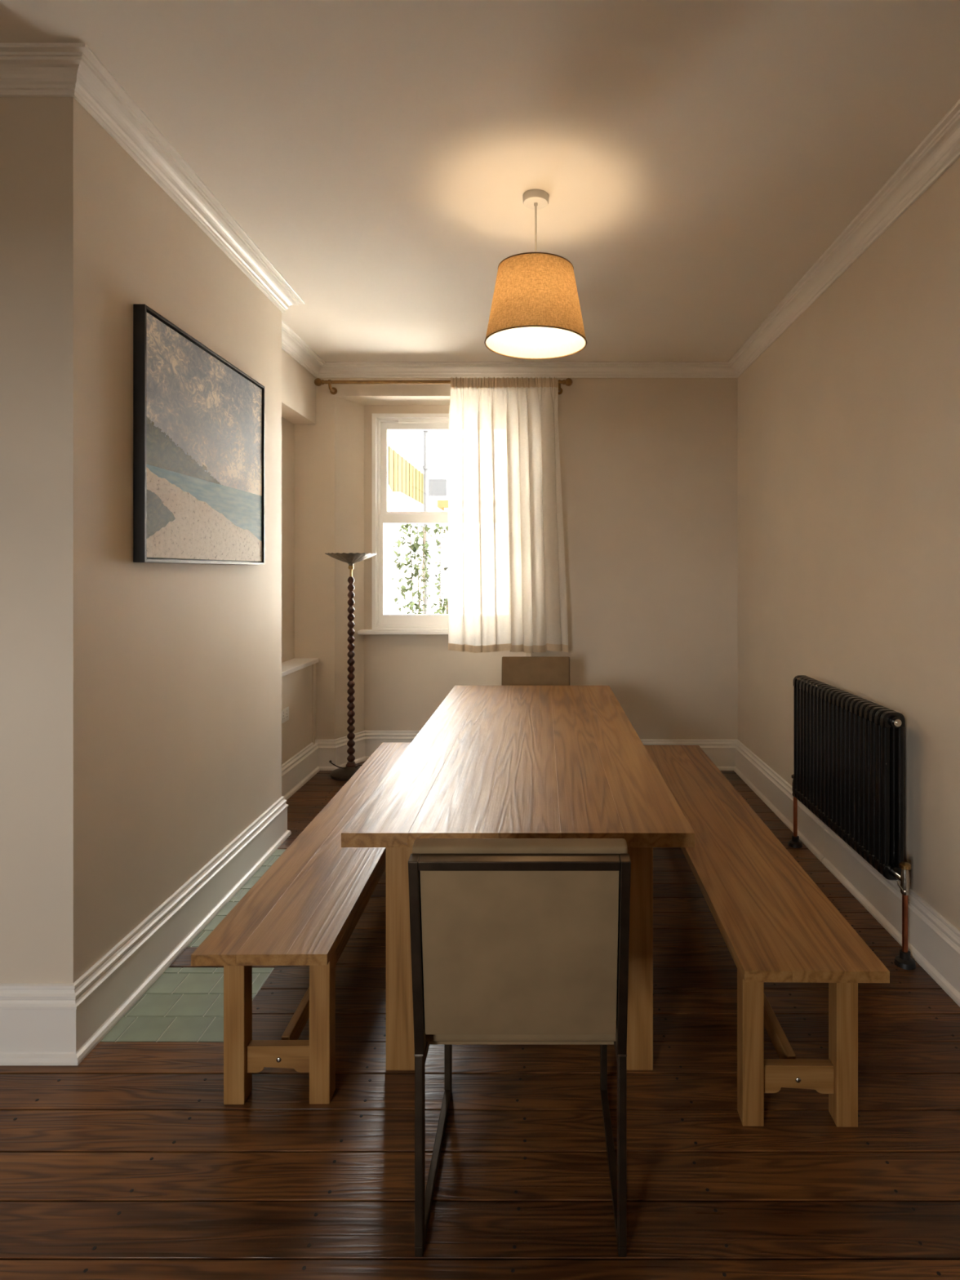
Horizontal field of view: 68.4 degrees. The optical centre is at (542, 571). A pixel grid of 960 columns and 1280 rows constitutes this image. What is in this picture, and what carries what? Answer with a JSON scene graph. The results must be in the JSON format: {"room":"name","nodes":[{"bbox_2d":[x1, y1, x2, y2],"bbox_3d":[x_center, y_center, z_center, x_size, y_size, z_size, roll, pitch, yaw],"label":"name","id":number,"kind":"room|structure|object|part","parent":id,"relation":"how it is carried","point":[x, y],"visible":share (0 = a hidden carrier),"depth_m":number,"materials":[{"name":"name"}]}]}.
{"room":"dining room","nodes":[
{"label":"dining room","id":0,"kind":"room"},
{"bbox_2d":[0,97,281,982],"bbox_3d":[-1.896,-0.018,3.070,0.888,3.077,1.800,0,0,0],"label":"wall","id":1,"kind":"structure","parent":0,"point":[140,703],"depth_m":2.32,"materials":[{"name":"paint"}]},
{"bbox_2d":[0,739,319,1065],"bbox_3d":[-1.806,1.387,3.725,0.789,0.227,3.190,0,0,0],"label":"baseboard","id":2,"kind":"structure","parent":1,"relation":"attached to","point":[42,1024],"depth_m":2.45,"materials":[{"name":"paint"}]},
{"bbox_2d":[0,43,324,377],"bbox_3d":[-1.775,-1.512,3.695,0.850,0.093,3.251,0,0,0],"label":"trim","id":3,"kind":"structure","parent":1,"relation":"attached to","point":[73,70],"depth_m":2.46,"materials":[{"name":"paint"}]},
{"bbox_2d":[133,303,264,564],"bbox_3d":[-1.444,-0.491,3.054,0.041,0.918,1.118,0,0,-1],"label":"framed painting","id":4,"kind":"object","parent":1,"relation":"attached to","point":[198,419],"visible":1,"depth_m":2.86,"materials":[{"name":"paint"}]},
{"bbox_3d":[-1.436,-0.491,2.501,0.041,0.918,0.012,0,0,-1],"label":"frame","id":5,"kind":"part","parent":4,"relation":"part of","materials":[{"name":"black wood"}]},
{"bbox_3d":[-1.444,-0.944,3.054,0.041,0.012,1.094,0,0,-1],"label":"frame","id":6,"kind":"part","parent":4,"relation":"part of","materials":[{"name":"black wood"}]},
{"bbox_3d":[-1.444,-0.038,3.054,0.041,0.012,1.094,0,0,-1],"label":"frame","id":7,"kind":"part","parent":4,"relation":"part of","materials":[{"name":"black wood"}]},
{"bbox_3d":[-1.452,-0.491,3.607,0.041,0.918,0.012,0,0,-1],"label":"frame","id":8,"kind":"part","parent":4,"relation":"part of","materials":[{"name":"black wood"}]},
{"bbox_2d":[281,348,315,764],"bbox_3d":[-2.024,-0.018,4.695,0.632,3.077,1.450,0,0,0],"label":"wall","id":9,"kind":"structure","parent":0,"point":[298,385],"depth_m":5.10,"materials":[{"name":"paint"}]},
{"bbox_2d":[281,706,288,723],"bbox_3d":[-1.714,0.956,4.660,0.012,0.088,0.146,0,0,0],"label":"wall socket","id":10,"kind":"object","parent":9,"relation":"attached to","point":[285,712],"visible":0.91,"depth_m":4.66,"materials":[{"name":"plastic"}]},
{"bbox_2d":[281,657,318,676],"bbox_3d":[-1.791,0.673,4.645,0.186,0.030,1.350,0,0,0],"label":"trim","id":11,"kind":"structure","parent":9,"relation":"attached to","point":[294,664],"depth_m":4.99,"materials":[{"name":"paint"}]},
{"bbox_2d":[0,760,959,1279],"bbox_3d":[-0.362,1.524,1.805,3.955,0.051,8.290,0,0,0],"label":"floor","id":12,"kind":"structure","parent":0,"point":[130,1161],"depth_m":1.82,"materials":[{"name":"brown wood"}]},
{"bbox_2d":[100,848,286,1041],"bbox_3d":[-1.243,1.511,3.018,0.450,0.021,1.556,0,0,0],"label":"hearth","id":13,"kind":"object","parent":12,"relation":"on","point":[184,1004],"visible":0.27,"depth_m":2.43,"materials":[{"name":"tile"}]},
{"bbox_2d":[191,742,410,1104],"bbox_3d":[-0.788,1.275,3.117,0.372,0.450,2.386,0,0,0],"label":"bench","id":14,"kind":"object","parent":12,"relation":"on","point":[306,908],"visible":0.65,"depth_m":2.06,"materials":[{"name":"brown wood"}]},
{"bbox_3d":[-0.870,1.290,2.002,0.058,0.419,0.058,0,0,0],"label":"leg","id":15,"kind":"part","parent":14,"relation":"part of","materials":[{"name":"brown wood"}]},
{"bbox_3d":[-0.750,1.385,2.005,0.182,0.076,0.028,0,0,0],"label":"rail","id":16,"kind":"part","parent":14,"relation":"part of","materials":[{"name":"brown wood"}]},
{"bbox_3d":[-0.630,1.290,2.004,0.058,0.419,0.058,0,0,0],"label":"leg","id":17,"kind":"part","parent":14,"relation":"part of","materials":[{"name":"brown wood"}]},
{"bbox_2d":[324,552,377,781],"bbox_3d":[-1.384,0.684,5.217,0.371,1.633,0.489,0,0,29],"label":"floor lamp","id":18,"kind":"object","parent":12,"relation":"on","point":[343,774],"visible":0.95,"depth_m":5.14,"materials":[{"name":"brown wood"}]},
{"bbox_2d":[328,760,346,768],"bbox_3d":[-1.493,1.407,5.106,0.120,0.075,0.019,0,0,-24],"label":"cord","id":19,"kind":"object","parent":18,"relation":"attached to","point":[330,761],"depth_m":5.09,"materials":[{"name":"black plastic"}]},
{"bbox_3d":[-1.412,-0.088,5.165,0.371,0.089,0.371,0,0,0],"label":"dish","id":20,"kind":"part","parent":18,"relation":"part of","materials":[{"name":"grey metal"}]},
{"bbox_2d":[341,685,694,1070],"bbox_3d":[-0.071,1.120,3.268,1.000,0.760,2.565,0,0,0],"label":"dining table","id":21,"kind":"object","parent":12,"relation":"on","point":[490,762],"visible":0.87,"depth_m":2.27,"materials":[{"name":"brown wood"}]},
{"bbox_3d":[-0.429,1.141,2.153,0.088,0.719,0.088,0,0,0],"label":"leg","id":22,"kind":"part","parent":21,"relation":"part of","materials":[{"name":"brown wood"}]},
{"bbox_3d":[0.287,1.141,2.153,0.088,0.719,0.088,0,0,0],"label":"leg","id":23,"kind":"part","parent":21,"relation":"part of","materials":[{"name":"brown wood"}]},
{"bbox_2d":[408,838,631,1257],"bbox_3d":[-0.049,1.040,1.744,0.466,0.921,0.572,0,0,0],"label":"dining chair","id":24,"kind":"object","parent":12,"relation":"on","point":[514,941],"visible":1,"depth_m":1.50,"materials":[{"name":"beige fabric"}]},
{"bbox_3d":[-0.271,0.829,1.512,0.021,0.462,0.032,0,10,0],"label":"post","id":25,"kind":"part","parent":24,"relation":"part of","materials":[{"name":"brown metal"}]},
{"bbox_3d":[-0.272,1.269,1.551,0.018,0.418,0.032,0,0,0],"label":"leg","id":26,"kind":"part","parent":24,"relation":"part of","materials":[{"name":"brown metal"}]},
{"bbox_3d":[-0.272,1.087,1.783,0.018,0.025,0.432,0,0,0],"label":"seat rail","id":27,"kind":"part","parent":24,"relation":"part of","materials":[{"name":"brown metal"}]},
{"bbox_3d":[-0.272,1.276,2.014,0.018,0.403,0.030,0,0,0],"label":"leg","id":28,"kind":"part","parent":24,"relation":"part of","materials":[{"name":"brown metal"}]},
{"bbox_3d":[-0.049,0.611,1.476,0.422,0.021,0.032,0,10,0],"label":"rail","id":29,"kind":"part","parent":24,"relation":"part of","materials":[{"name":"brown metal"}]},
{"bbox_3d":[-0.049,0.796,1.530,0.460,0.431,0.066,0,10,0],"label":"backrest","id":30,"kind":"part","parent":24,"relation":"part of","materials":[{"name":"beige fabric"}]},
{"bbox_3d":[-0.049,1.042,1.805,0.444,0.067,0.450,0,0,0],"label":"seat","id":31,"kind":"part","parent":24,"relation":"part of","materials":[{"name":"beige fabric"}]},
{"bbox_3d":[0.174,1.276,2.014,0.018,0.403,0.030,0,0,0],"label":"leg","id":32,"kind":"part","parent":24,"relation":"part of","materials":[{"name":"brown metal"}]},
{"bbox_3d":[0.174,1.087,1.783,0.018,0.025,0.432,0,0,0],"label":"seat rail","id":33,"kind":"part","parent":24,"relation":"part of","materials":[{"name":"brown metal"}]},
{"bbox_3d":[0.174,1.269,1.551,0.018,0.418,0.032,0,0,0],"label":"leg","id":34,"kind":"part","parent":24,"relation":"part of","materials":[{"name":"brown metal"}]},
{"bbox_3d":[0.172,0.829,1.512,0.021,0.462,0.032,0,10,0],"label":"post","id":35,"kind":"part","parent":24,"relation":"part of","materials":[{"name":"brown metal"}]},
{"bbox_2d":[501,656,569,685],"bbox_3d":[-0.049,1.040,4.541,0.466,0.921,0.572,0,0,0],"label":"dining chair","id":36,"kind":"object","parent":12,"relation":"on","point":[516,670],"visible":0.15,"depth_m":4.74,"materials":[{"name":"brown metal"}]},
{"bbox_2d":[644,745,889,1127],"bbox_3d":[0.735,1.275,3.042,0.380,0.450,2.395,0,0,1],"label":"bench","id":37,"kind":"object","parent":12,"relation":"on","point":[775,922],"visible":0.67,"depth_m":2.04,"materials":[{"name":"brown wood"}]},
{"bbox_3d":[0.569,1.290,1.925,0.058,0.419,0.058,0,0,1],"label":"leg","id":38,"kind":"part","parent":37,"relation":"part of","materials":[{"name":"brown wood"}]},
{"bbox_3d":[0.695,1.385,1.926,0.195,0.076,0.028,0,0,1],"label":"rail","id":39,"kind":"part","parent":37,"relation":"part of","materials":[{"name":"brown wood"}]},
{"bbox_3d":[0.822,1.290,1.922,0.058,0.419,0.058,0,0,1],"label":"leg","id":40,"kind":"part","parent":37,"relation":"part of","materials":[{"name":"brown wood"}]},
{"bbox_2d":[787,675,915,969],"bbox_3d":[1.381,1.028,3.260,0.089,0.945,1.239,0,0,0],"label":"radiator","id":41,"kind":"object","parent":12,"relation":"on","point":[849,748],"visible":1,"depth_m":3.03,"materials":[{"name":"black metal"}]},
{"bbox_2d":[893,719,902,726],"bbox_3d":[1.381,0.590,2.732,0.029,0.029,0.017,0,0,0],"label":"radiator valve","id":42,"kind":"object","parent":41,"relation":"attached to","point":[896,722],"depth_m":2.73,"materials":[{"name":"silver metal"}]},
{"bbox_3d":[1.362,1.202,2.670,0.033,0.051,0.016,0,0,-20],"label":"valve lever","id":43,"kind":"part","parent":41,"relation":"part of","materials":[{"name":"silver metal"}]},
{"bbox_3d":[1.381,1.124,2.678,0.043,0.024,0.041,0,0,0],"label":"valve knob","id":44,"kind":"part","parent":41,"relation":"part of","materials":[{"name":"gold metal"}]},
{"bbox_2d":[0,0,959,361],"bbox_3d":[-0.362,-1.607,1.805,3.955,0.100,8.290,0,0,0],"label":"ceiling","id":45,"kind":"structure","parent":0,"point":[694,160],"depth_m":2.53,"materials":[{"name":"paint"}]},
{"bbox_2d":[484,189,586,359],"bbox_3d":[-0.030,-1.249,2.915,0.425,0.615,0.425,0,0,0],"label":"pendant lamp","id":46,"kind":"object","parent":45,"relation":"hanging from","point":[535,313],"visible":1,"depth_m":2.79,"materials":[{"name":"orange fabric"}]},
{"bbox_3d":[-0.030,-1.099,2.915,0.421,0.309,0.421,0,0,0],"label":"lamp shade","id":47,"kind":"part","parent":46,"relation":"part of","materials":[{"name":"fabric"}]},
{"bbox_3d":[-0.030,-1.360,2.915,0.008,0.320,0.008,0,0,0],"label":"cord","id":48,"kind":"part","parent":46,"relation":"part of","materials":[{"name":"white plastic"}]},
{"bbox_2d":[294,377,737,739],"bbox_3d":[-0.362,-0.018,5.635,3.955,3.077,0.630,0,0,0],"label":"wall","id":49,"kind":"structure","parent":0,"point":[649,466],"depth_m":5.32,"materials":[{"name":"paint"}]},
{"bbox_2d":[357,413,448,634],"bbox_3d":[-0.785,-0.380,5.650,1.340,1.753,0.300,0,0,0],"label":"window","id":50,"kind":"structure","parent":49,"relation":"in","point":[382,624],"depth_m":5.64,"materials":[{"name":"paint"}]},
{"bbox_3d":[-0.785,0.481,5.580,1.340,0.032,0.160,0,0,0],"label":"sill","id":51,"kind":"part","parent":50,"relation":"part of","materials":[{"name":"paint"}]},
{"bbox_3d":[-0.782,-0.010,5.668,1.080,0.890,0.045,0,0,0],"label":"sash","id":52,"kind":"part","parent":50,"relation":"part of","materials":[{"name":"paint"}]},
{"bbox_3d":[-0.782,-0.820,5.715,1.068,0.780,0.040,0,0,0],"label":"sash","id":53,"kind":"part","parent":50,"relation":"part of","materials":[{"name":"glass"}]},
{"bbox_2d":[398,420,448,422],"bbox_3d":[-0.780,-1.201,5.634,0.760,0.022,0.012,0,0,0],"label":"vent","id":54,"kind":"object","parent":50,"relation":"attached to","point":[399,421],"depth_m":5.63,"materials":[{"name":"paint"}]},
{"bbox_2d":[314,377,572,394],"bbox_3d":[-0.740,-1.386,5.253,1.917,0.096,0.134,0,0,0],"label":"curtain rod","id":55,"kind":"object","parent":49,"relation":"attached to","point":[568,382],"visible":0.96,"depth_m":5.20,"materials":[{"name":"gold metal"}]},
{"bbox_2d":[448,377,568,653],"bbox_3d":[-0.259,-0.416,5.207,0.893,2.042,0.074,0,0,0],"label":"curtain","id":56,"kind":"object","parent":55,"relation":"hanging from","point":[507,589],"visible":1,"depth_m":5.19,"materials":[{"name":"white fabric"}]},
{"bbox_2d":[316,730,736,770],"bbox_3d":[-0.122,1.387,5.445,3.195,0.227,0.330,0,0,0],"label":"baseboard","id":57,"kind":"structure","parent":49,"relation":"attached to","point":[722,753],"depth_m":5.31,"materials":[{"name":"paint"}]},
{"bbox_2d":[316,361,737,377],"bbox_3d":[-0.122,-1.512,5.269,3.195,0.093,0.101,0,0,0],"label":"trim","id":58,"kind":"structure","parent":49,"relation":"attached to","point":[329,369],"depth_m":5.29,"materials":[{"name":"paint"}]},
{"bbox_2d":[737,157,959,930],"bbox_3d":[1.545,-0.018,1.490,0.140,3.077,7.660,0,0,0],"label":"wall","id":59,"kind":"structure","parent":0,"point":[849,420],"depth_m":3.17,"materials":[{"name":"paint"}]},
{"bbox_2d":[728,99,959,377],"bbox_3d":[1.425,-1.512,1.560,0.101,0.093,7.520,0,0,0],"label":"trim","id":60,"kind":"structure","parent":59,"relation":"attached to","point":[940,148],"depth_m":3.09,"materials":[{"name":"paint"}]},
{"bbox_2d":[733,739,959,1006],"bbox_3d":[1.455,1.387,1.560,0.040,0.227,7.520,0,0,0],"label":"baseboard","id":61,"kind":"structure","parent":59,"relation":"attached to","point":[933,941],"depth_m":3.12,"materials":[{"name":"paint"}]},
{"label":"outside","id":62,"kind":"structure","parent":0,"visible":0},
{"bbox_3d":[0.000,1.700,22.985,60.000,0.200,34.030,0,0,0],"label":"ground","id":63,"kind":"structure","parent":62,"visible":0},
{"bbox_2d":[384,483,431,614],"bbox_3d":[-2.115,-0.160,9.700,0.270,3.520,5.400,0,0,0],"label":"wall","id":64,"kind":"structure","parent":63,"relation":"on","point":[397,501],"depth_m":9.69,"materials":[{"name":"white paint"}]},
{"bbox_2d":[387,445,423,504],"bbox_3d":[-2.116,-1.390,10.540,0.068,0.620,3.480,0,0,0],"label":"fence","id":65,"kind":"object","parent":64,"relation":"on","point":[403,477],"visible":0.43,"depth_m":10.61,"materials":[{"name":"yellow wood"}]},
{"bbox_2d":[390,511,435,614],"bbox_3d":[-1.595,0.432,8.604,0.528,2.337,0.458,0,0,44],"label":"climbing plant","id":66,"kind":"object","parent":63,"relation":"on","point":[415,546],"visible":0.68,"depth_m":8.58,"materials":[{"name":"green plant"}]},
{"bbox_3d":[-1.530,0.525,8.621,0.234,2.152,0.079,0,0,10],"label":"stem","id":67,"kind":"part","parent":66,"relation":"part of","materials":[{"name":"green plant"}]},
{"bbox_2d":[422,430,428,614],"bbox_3d":[-1.555,-0.500,9.300,0.084,4.200,0.084,0,0,0],"label":"drainpipe","id":68,"kind":"object","parent":63,"relation":"on","point":[425,467],"visible":0.39,"depth_m":9.28,"materials":[{"name":"grey metal"}]},
{"bbox_2d":[427,430,448,614],"bbox_3d":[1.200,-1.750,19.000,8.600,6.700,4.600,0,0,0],"label":"house","id":69,"kind":"structure","parent":63,"relation":"on","point":[437,440],"depth_m":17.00,"materials":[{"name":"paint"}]},
{"bbox_3d":[-2.550,-2.025,16.980,0.440,0.410,0.040,0,0,0],"label":"pane","id":70,"kind":"part","parent":69,"relation":"part of","materials":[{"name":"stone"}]},
{"bbox_2d":[430,523,448,614],"bbox_3d":[-1.160,0.491,8.389,0.408,2.219,0.291,0,0,0],"label":"shrub","id":71,"kind":"object","parent":63,"relation":"on","point":[443,534],"visible":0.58,"depth_m":8.39,"materials":[{"name":"green plant"}]},
{"bbox_3d":[-1.172,0.550,8.400,0.138,2.101,0.081,0,0,0],"label":"stem","id":72,"kind":"part","parent":71,"relation":"part of","materials":[{"name":"green plant"}]},
{"bbox_2d":[436,499,448,614],"bbox_3d":[-0.600,0.120,14.290,2.840,2.960,1.820,0,0,0],"label":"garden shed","id":73,"kind":"object","parent":63,"relation":"on","point":[442,504],"visible":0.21,"depth_m":13.50,"materials":[{"name":"yellow wood"}]}
]}

